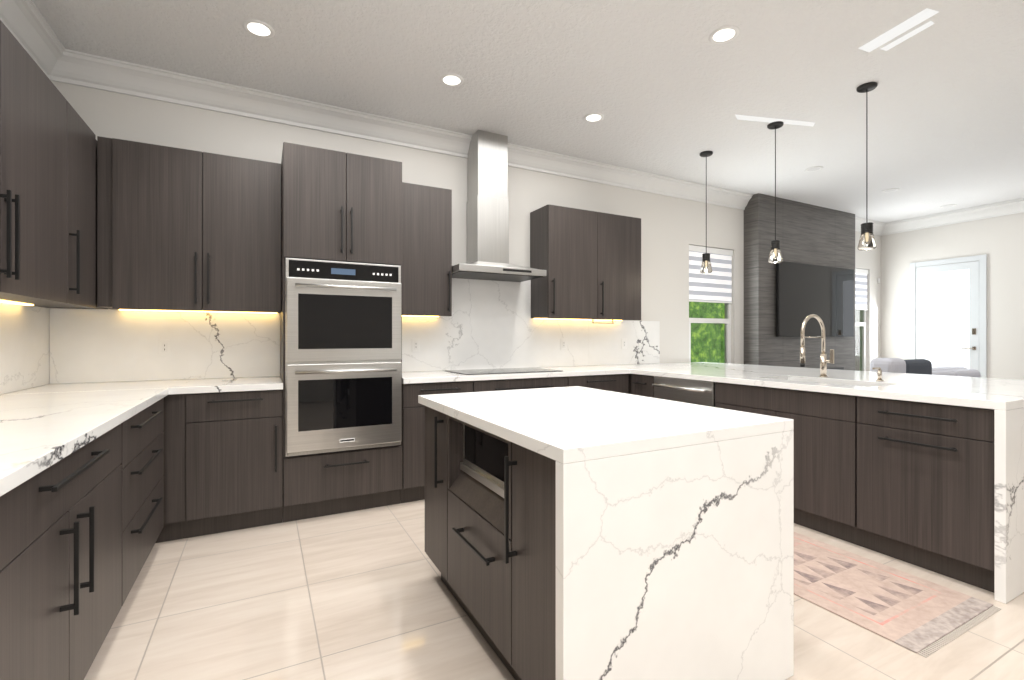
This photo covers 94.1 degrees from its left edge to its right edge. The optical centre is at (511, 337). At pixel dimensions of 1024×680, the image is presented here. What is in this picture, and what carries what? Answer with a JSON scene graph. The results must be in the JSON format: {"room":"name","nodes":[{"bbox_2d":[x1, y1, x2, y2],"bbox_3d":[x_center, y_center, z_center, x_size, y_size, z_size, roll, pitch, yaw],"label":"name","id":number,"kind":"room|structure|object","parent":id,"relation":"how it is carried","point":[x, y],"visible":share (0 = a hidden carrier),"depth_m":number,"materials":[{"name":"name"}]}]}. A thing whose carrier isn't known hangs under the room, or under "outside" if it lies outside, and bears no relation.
{"room":"kitchen","nodes":[
{"label":"kitchen","id":0,"kind":"room"},
{"bbox_2d":[0,20,7,291],"bbox_3d":[-1.976,-0.715,1.467,0.332,1.050,0.710,0,0,-28],"label":"upper cabinet","id":1,"kind":"object","parent":0,"relation":"attached to","point":[3,29],"depth_m":1.88,"materials":[{"name":"brown wood"}]},
{"bbox_2d":[0,30,71,303],"bbox_3d":[-2.304,-0.715,2.096,0.332,1.050,0.710,0,0,-28],"label":"upper cabinet","id":2,"kind":"object","parent":0,"relation":"attached to","point":[48,199],"depth_m":2.17,"materials":[{"name":"brown wood"}]},
{"bbox_2d":[17,107,99,307],"bbox_3d":[-2.581,-0.715,2.625,0.332,1.050,0.482,0,0,-28],"label":"upper cabinet","id":3,"kind":"object","parent":0,"relation":"attached to","point":[84,142],"depth_m":2.73,"materials":[{"name":"brown wood"}]},
{"bbox_2d":[51,81,880,370],"bbox_3d":[1.482,-0.295,5.508,10.510,3.070,0.150,0,0,-28],"label":"wall","id":4,"kind":"structure","parent":0,"point":[673,229],"depth_m":4.74,"materials":[{"name":"white paint"}]},
{"bbox_2d":[0,302,47,393],"bbox_3d":[-2.842,0.056,2.787,0.020,0.487,0.661,0,0,-28],"label":"backsplash","id":5,"kind":"structure","parent":4,"relation":"attached to","point":[23,329],"depth_m":2.73,"materials":[{"name":"white stone"}]},
{"bbox_2d":[0,0,67,82],"bbox_3d":[-1.316,-1.746,-0.017,0.131,0.165,7.050,0,0,-28],"label":"crown molding","id":6,"kind":"structure","parent":4,"relation":"attached to","point":[25,23],"depth_m":2.77,"materials":[{"name":"white paint"}]},
{"bbox_2d":[70,307,107,308],"bbox_3d":[-2.774,-0.715,2.995,0.332,1.050,0.355,0,0,-28],"label":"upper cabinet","id":7,"kind":"object","parent":4,"relation":"attached to","point":[100,307],"depth_m":3.13,"materials":[{"name":"brown wood"}]},
{"bbox_2d":[158,339,170,355],"bbox_3d":[-2.437,0.070,3.345,0.072,0.116,0.007,0,0,-28],"label":"electrical outlet","id":8,"kind":"object","parent":4,"relation":"attached to","point":[164,347],"visible":1,"depth_m":3.34,"materials":[{"name":"white plastic"}]},
{"bbox_2d":[97,136,280,313],"bbox_3d":[-2.165,-0.709,3.294,1.021,1.062,0.389,0,0,-28],"label":"upper cabinet","id":9,"kind":"object","parent":4,"relation":"attached to","point":[182,230],"visible":1,"depth_m":3.13,"materials":[{"name":"brown wood"}]},
{"bbox_2d":[48,308,587,381],"bbox_3d":[-1.086,0.056,4.067,4.274,0.487,0.019,0,0,-28],"label":"backsplash","id":10,"kind":"structure","parent":4,"relation":"attached to","point":[84,345],"depth_m":3.53,"materials":[{"name":"white stone"}]},
{"bbox_2d":[64,49,752,209],"bbox_3d":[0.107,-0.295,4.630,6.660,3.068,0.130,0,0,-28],"label":"crown molding","id":11,"kind":"structure","parent":4,"relation":"attached to","point":[84,69],"depth_m":3.83,"materials":[{"name":"white paint"}]},
{"bbox_2d":[412,339,419,351],"bbox_3d":[-0.842,0.070,4.179,0.072,0.116,0.007,0,0,-28],"label":"electrical outlet","id":12,"kind":"object","parent":4,"relation":"attached to","point":[415,345],"visible":1,"depth_m":4.18,"materials":[{"name":"white plastic"}]},
{"bbox_2d":[402,182,451,316],"bbox_3d":[-0.791,-0.709,4.013,0.493,1.062,0.389,0,0,-28],"label":"upper cabinet","id":13,"kind":"object","parent":4,"relation":"attached to","point":[426,251],"visible":0.77,"depth_m":3.89,"materials":[{"name":"brown wood"}]},
{"bbox_2d":[452,130,545,281],"bbox_3d":[-0.170,-1.183,4.264,0.830,1.289,0.477,0,0,-28],"label":"range hood","id":14,"kind":"object","parent":4,"relation":"attached to","point":[488,230],"visible":0.9,"depth_m":4.25,"materials":[{"name":"silver metal"}]},
{"bbox_2d":[561,339,566,349],"bbox_3d":[0.532,0.070,4.897,0.072,0.116,0.007,0,0,-28],"label":"electrical outlet","id":15,"kind":"object","parent":4,"relation":"attached to","point":[563,344],"visible":1,"depth_m":4.90,"materials":[{"name":"white plastic"}]},
{"bbox_2d":[530,204,640,323],"bbox_3d":[0.773,-0.690,4.830,1.135,1.100,0.389,0,0,-28],"label":"upper cabinet","id":16,"kind":"object","parent":4,"relation":"attached to","point":[588,261],"visible":1,"depth_m":4.65,"materials":[{"name":"brown wood"}]},
{"bbox_2d":[622,339,626,348],"bbox_3d":[1.241,0.070,5.268,0.072,0.116,0.007,0,0,-28],"label":"electrical outlet","id":17,"kind":"object","parent":4,"relation":"attached to","point":[624,343],"visible":1,"depth_m":5.26,"materials":[{"name":"white plastic"}]},
{"bbox_2d":[589,320,660,363],"bbox_3d":[1.256,0.055,5.292,1.010,0.486,0.019,0,0,-28],"label":"backsplash","id":18,"kind":"structure","parent":4,"relation":"attached to","point":[643,337],"depth_m":5.27,"materials":[{"name":"white stone"}]},
{"bbox_2d":[689,302,730,363],"bbox_3d":[2.488,-0.220,5.989,0.840,1.820,0.130,0,0,-28],"label":"window","id":19,"kind":"structure","parent":4,"relation":"in","point":[709,332],"depth_m":6.04,"materials":[{"name":"white"}]},
{"bbox_2d":[689,245,732,303],"bbox_3d":[2.491,-0.781,5.984,0.796,0.687,0.033,0,0,-28],"label":"window blind","id":20,"kind":"object","parent":4,"relation":"attached to","point":[714,285],"visible":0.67,"depth_m":5.99,"materials":[{"name":"white fabric"}]},
{"bbox_2d":[855,310,865,370],"bbox_3d":[5.386,-0.200,7.504,0.780,1.780,0.130,0,0,-28],"label":"window","id":21,"kind":"structure","parent":4,"relation":"in","point":[860,340],"depth_m":7.65,"materials":[{"name":"white"}]},
{"bbox_2d":[855,268,867,309],"bbox_3d":[5.389,-0.761,7.499,0.736,0.647,0.033,0,0,-28],"label":"window blind","id":22,"kind":"object","parent":4,"relation":"attached to","point":[860,289],"visible":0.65,"depth_m":7.57,"materials":[{"name":"white fabric"}]},
{"bbox_2d":[855,217,887,235],"bbox_3d":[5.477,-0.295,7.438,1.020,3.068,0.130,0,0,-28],"label":"crown molding","id":23,"kind":"structure","parent":4,"relation":"attached to","point":[879,228],"depth_m":7.58,"materials":[{"name":"white paint"}]},
{"bbox_2d":[32,0,1023,222],"bbox_3d":[3.184,-1.890,2.252,10.510,0.120,7.500,0,0,-28],"label":"ceiling","id":24,"kind":"structure","parent":0,"point":[667,88],"depth_m":3.32,"materials":[{"name":"white paint"}]},
{"bbox_2d":[242,19,274,37],"bbox_3d":[-1.500,-1.826,2.827,0.170,0.007,0.170,0,0,-28],"label":"recessed light","id":25,"kind":"object","parent":24,"relation":"in","point":[258,28],"visible":1,"depth_m":2.82,"materials":[{"name":"white plastic"}]},
{"bbox_2d":[440,73,463,86],"bbox_3d":[-0.428,-1.826,3.387,0.170,0.007,0.170,0,0,-28],"label":"recessed light","id":26,"kind":"object","parent":24,"relation":"in","point":[451,79],"visible":1,"depth_m":3.38,"materials":[{"name":"white plastic"}]},
{"bbox_2d":[583,113,603,122],"bbox_3d":[0.680,-1.826,3.966,0.170,0.007,0.170,0,0,-28],"label":"recessed light","id":27,"kind":"object","parent":24,"relation":"in","point":[593,117],"visible":1,"depth_m":3.96,"materials":[{"name":"white"}]},
{"bbox_2d":[700,151,712,272],"bbox_3d":[1.927,-1.234,4.731,0.124,1.189,0.124,0,0,-28],"label":"pendant light","id":28,"kind":"object","parent":24,"relation":"hanging from","point":[706,267],"visible":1,"depth_m":4.71,"materials":[{"name":"black metal"}]},
{"bbox_2d":[709,26,739,43],"bbox_3d":[1.281,-1.826,2.881,0.170,0.007,0.170,0,0,-28],"label":"recessed light","id":29,"kind":"object","parent":24,"relation":"in","point":[723,34],"visible":1,"depth_m":2.87,"materials":[{"name":"white plastic"}]},
{"bbox_2d":[767,121,783,263],"bbox_3d":[2.261,-1.234,4.093,0.124,1.189,0.124,0,0,-28],"label":"pendant light","id":30,"kind":"object","parent":24,"relation":"hanging from","point":[775,256],"visible":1,"depth_m":4.07,"materials":[{"name":"black metal"}]},
{"bbox_2d":[804,166,822,171],"bbox_3d":[3.275,-1.826,5.176,0.170,0.007,0.170,0,0,-28],"label":"recessed light","id":31,"kind":"object","parent":24,"relation":"in","point":[813,169],"visible":1,"depth_m":5.18,"materials":[{"name":"white plastic"}]},
{"bbox_2d":[735,8,938,125],"bbox_3d":[2.469,-1.829,3.231,1.090,0.001,1.900,0,0,-28],"label":"air vents","id":32,"kind":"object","parent":24,"relation":"attached to","point":[901,28],"depth_m":2.92,"materials":[{"name":"white metal"}]},
{"bbox_2d":[856,82,877,250],"bbox_3d":[2.585,-1.234,3.473,0.124,1.189,0.124,0,0,-28],"label":"pendant light","id":33,"kind":"object","parent":24,"relation":"hanging from","point":[867,241],"visible":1,"depth_m":3.45,"materials":[{"name":"black metal"}]},
{"bbox_2d":[882,188,898,192],"bbox_3d":[4.701,-1.826,5.922,0.170,0.007,0.170,0,0,-28],"label":"recessed light","id":34,"kind":"object","parent":24,"relation":"in","point":[890,190],"visible":1,"depth_m":5.92,"materials":[{"name":"white plastic"}]},
{"bbox_2d":[84,500,1023,679],"bbox_3d":[3.184,1.300,2.252,10.510,0.120,7.500,0,0,-28],"label":"floor","id":35,"kind":"structure","parent":0,"point":[364,594],"depth_m":2.08,"materials":[{"name":"tile"}]},
{"bbox_2d":[0,420,127,679],"bbox_3d":[-1.650,0.790,1.265,0.722,0.898,1.214,0,0,-28],"label":"base cabinet","id":36,"kind":"object","parent":35,"relation":"on","point":[81,500],"depth_m":1.38,"materials":[{"name":"brown wood"}]},
{"bbox_2d":[0,388,167,499],"bbox_3d":[-1.723,0.319,1.426,0.742,0.040,2.784,0,0,-28],"label":"countertop","id":37,"kind":"structure","parent":36,"relation":"on","point":[38,431],"depth_m":1.69,"materials":[{"name":"white stone"}]},
{"bbox_2d":[128,396,164,593],"bbox_3d":[-2.158,0.790,2.238,0.722,0.898,0.982,0,0,-28],"label":"base cabinet","id":38,"kind":"object","parent":35,"relation":"on","point":[145,431],"depth_m":2.32,"materials":[{"name":"brown wood"}]},
{"bbox_2d":[155,394,187,542],"bbox_3d":[-2.490,0.790,2.982,0.825,0.898,0.642,0,0,-28],"label":"base cabinet","id":39,"kind":"object","parent":35,"relation":"on","point":[175,431],"depth_m":2.88,"materials":[{"name":"brown wood"}]},
{"bbox_2d":[188,390,282,537],"bbox_3d":[-1.889,0.790,3.296,0.531,0.898,0.642,0,0,-28],"label":"base cabinet","id":40,"kind":"object","parent":35,"relation":"on","point":[235,441],"depth_m":3.01,"materials":[{"name":"brown wood"}]},
{"bbox_2d":[0,378,282,394],"bbox_3d":[-2.250,0.321,3.096,1.356,0.040,0.662,0,0,-28],"label":"countertop","id":41,"kind":"structure","parent":40,"relation":"on","point":[175,385],"depth_m":2.99,"materials":[{"name":"white stone"}]},
{"bbox_2d":[280,142,401,521],"bbox_3d":[-1.280,-0.025,3.559,0.790,2.529,0.740,0,0,-28],"label":"tall cabinet","id":42,"kind":"object","parent":35,"relation":"on","point":[341,309],"visible":1,"depth_m":3.28,"materials":[{"name":"brown wood"}]},
{"bbox_2d":[400,382,475,502],"bbox_3d":[-0.702,0.790,3.916,0.561,0.898,0.642,0,0,-28],"label":"base cabinet","id":43,"kind":"object","parent":35,"relation":"on","point":[413,412],"depth_m":3.55,"materials":[{"name":"brown wood"}]},
{"bbox_2d":[402,366,629,385],"bbox_3d":[0.005,0.321,4.275,2.147,0.040,0.662,0,0,-28],"label":"countertop","id":44,"kind":"structure","parent":43,"relation":"on","point":[409,377],"depth_m":3.97,"materials":[{"name":"white stone"}]},
{"bbox_2d":[445,367,562,374],"bbox_3d":[-0.072,0.296,4.239,0.920,0.006,0.510,0,0,-28],"label":"induction cooktop","id":45,"kind":"object","parent":44,"relation":"in","point":[497,371],"visible":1,"depth_m":4.23,"materials":[{"name":"black glass"}]},
{"bbox_2d":[476,378,571,391],"bbox_3d":[-0.055,0.790,4.255,0.900,0.898,0.642,0,0,-28],"label":"base cabinet","id":46,"kind":"object","parent":35,"relation":"on","point":[505,383],"depth_m":3.96,"materials":[{"name":"brown wood"}]},
{"bbox_2d":[572,374,628,393],"bbox_3d":[0.657,0.790,4.627,0.706,0.898,0.642,0,0,-28],"label":"base cabinet","id":47,"kind":"object","parent":35,"relation":"on","point":[609,382],"depth_m":4.37,"materials":[{"name":"brown wood"}]},
{"bbox_2d":[418,386,793,679],"bbox_3d":[0.267,0.769,2.109,1.022,0.939,1.350,0,0,-28],"label":"kitchen island","id":48,"kind":"object","parent":35,"relation":"on","point":[577,533],"visible":1,"depth_m":1.55,"materials":[{"name":"stone"}]},
{"bbox_2d":[620,364,696,371],"bbox_3d":[1.539,0.789,5.085,1.300,0.900,0.648,0,0,-28],"label":"base cabinet","id":49,"kind":"object","parent":35,"relation":"on","point":[662,365],"depth_m":4.92,"materials":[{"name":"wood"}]},
{"bbox_2d":[629,368,732,396],"bbox_3d":[1.759,0.789,4.664,1.300,0.900,0.302,0,0,-28],"label":"base cabinet","id":50,"kind":"object","parent":35,"relation":"on","point":[638,381],"depth_m":4.39,"materials":[{"name":"brown wood"}]},
{"bbox_2d":[649,368,804,405],"bbox_3d":[1.977,0.789,4.247,1.300,0.900,0.640,0,0,-28],"label":"dishwasher","id":51,"kind":"object","parent":35,"relation":"on","point":[662,385],"depth_m":3.96,"materials":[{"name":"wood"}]},
{"bbox_2d":[744,193,854,369],"bbox_3d":[4.060,-0.295,6.653,2.220,3.070,0.210,0,0,-28],"label":"accent wall","id":52,"kind":"structure","parent":35,"relation":"on","point":[813,234],"depth_m":6.30,"materials":[{"name":"tile"}]},
{"bbox_2d":[776,261,853,336],"bbox_3d":[4.199,-0.500,6.571,1.750,0.980,0.061,0,0,-28],"label":"tv","id":53,"kind":"object","parent":52,"relation":"attached to","point":[825,294],"visible":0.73,"depth_m":6.49,"materials":[{"name":"black glass"}]},
{"bbox_2d":[827,367,843,369],"bbox_3d":[4.170,0.645,6.583,1.450,0.430,0.012,0,0,-28],"label":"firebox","id":54,"kind":"object","parent":52,"relation":"attached to","point":[840,368],"visible":0.12,"depth_m":6.85,"materials":[{"name":"black"}]},
{"bbox_2d":[709,372,940,541],"bbox_3d":[2.354,0.789,3.527,1.300,0.900,0.985,0,0,-28],"label":"base cabinet","id":55,"kind":"object","parent":35,"relation":"on","point":[818,407],"depth_m":3.04,"materials":[{"name":"brown wood"}]},
{"bbox_2d":[605,364,788,379],"bbox_3d":[1.584,0.319,4.460,0.400,0.040,1.797,0,0,-28],"label":"countertop","id":56,"kind":"structure","parent":55,"relation":"on","point":[636,367],"depth_m":4.08,"materials":[{"name":"white stone"}]},
{"bbox_2d":[800,314,833,376],"bbox_3d":[2.251,0.063,3.520,0.305,0.472,0.103,0,0,-28],"label":"faucet","id":57,"kind":"object","parent":55,"relation":"on","point":[824,361],"visible":1,"depth_m":3.55,"materials":[{"name":"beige metal"}]},
{"bbox_2d":[872,367,883,380],"bbox_3d":[2.496,0.252,3.257,0.102,0.095,0.044,0,0,-28],"label":"soap dispenser","id":58,"kind":"object","parent":55,"relation":"on","point":[879,374],"visible":1,"depth_m":3.26,"materials":[{"name":"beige metal"}]},
{"bbox_2d":[794,532,1001,657],"bbox_3d":[1.372,1.236,3.053,0.720,0.008,2.356,0,0,-28],"label":"rug","id":59,"kind":"object","parent":35,"relation":"on","point":[913,613],"visible":0.46,"depth_m":2.25,"materials":[{"name":"beige fabric"}]},
{"bbox_2d":[870,358,980,376],"bbox_3d":[4.809,0.725,5.166,2.330,1.030,1.020,0,0,-28],"label":"sofa","id":60,"kind":"object","parent":35,"relation":"on","point":[909,366],"visible":0.21,"depth_m":4.97,"materials":[{"name":"grey fabric"}]},
{"bbox_2d":[849,384,1023,601],"bbox_3d":[2.721,0.789,2.824,1.300,0.900,0.601,0,0,-28],"label":"base cabinet","id":61,"kind":"object","parent":35,"relation":"on","point":[925,471],"depth_m":2.45,"materials":[{"name":"brown wood"}]},
{"bbox_2d":[881,212,1023,379],"bbox_3d":[7.775,-0.295,4.651,0.150,3.070,7.200,0,0,-28],"label":"wall","id":62,"kind":"structure","parent":0,"point":[999,241],"depth_m":6.69,"materials":[{"name":"white paint"}]},
{"bbox_2d":[910,254,986,377],"bbox_3d":[6.402,0.040,7.043,0.063,2.399,0.890,0,0,-28],"label":"door","id":63,"kind":"structure","parent":62,"relation":"attached to","point":[948,313],"depth_m":7.01,"materials":[{"name":"white paint"}]},
{"bbox_2d":[888,198,1023,234],"bbox_3d":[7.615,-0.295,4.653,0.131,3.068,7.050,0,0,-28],"label":"crown molding","id":64,"kind":"structure","parent":62,"relation":"attached to","point":[1015,206],"depth_m":6.87,"materials":[{"name":"white paint"}]}
]}

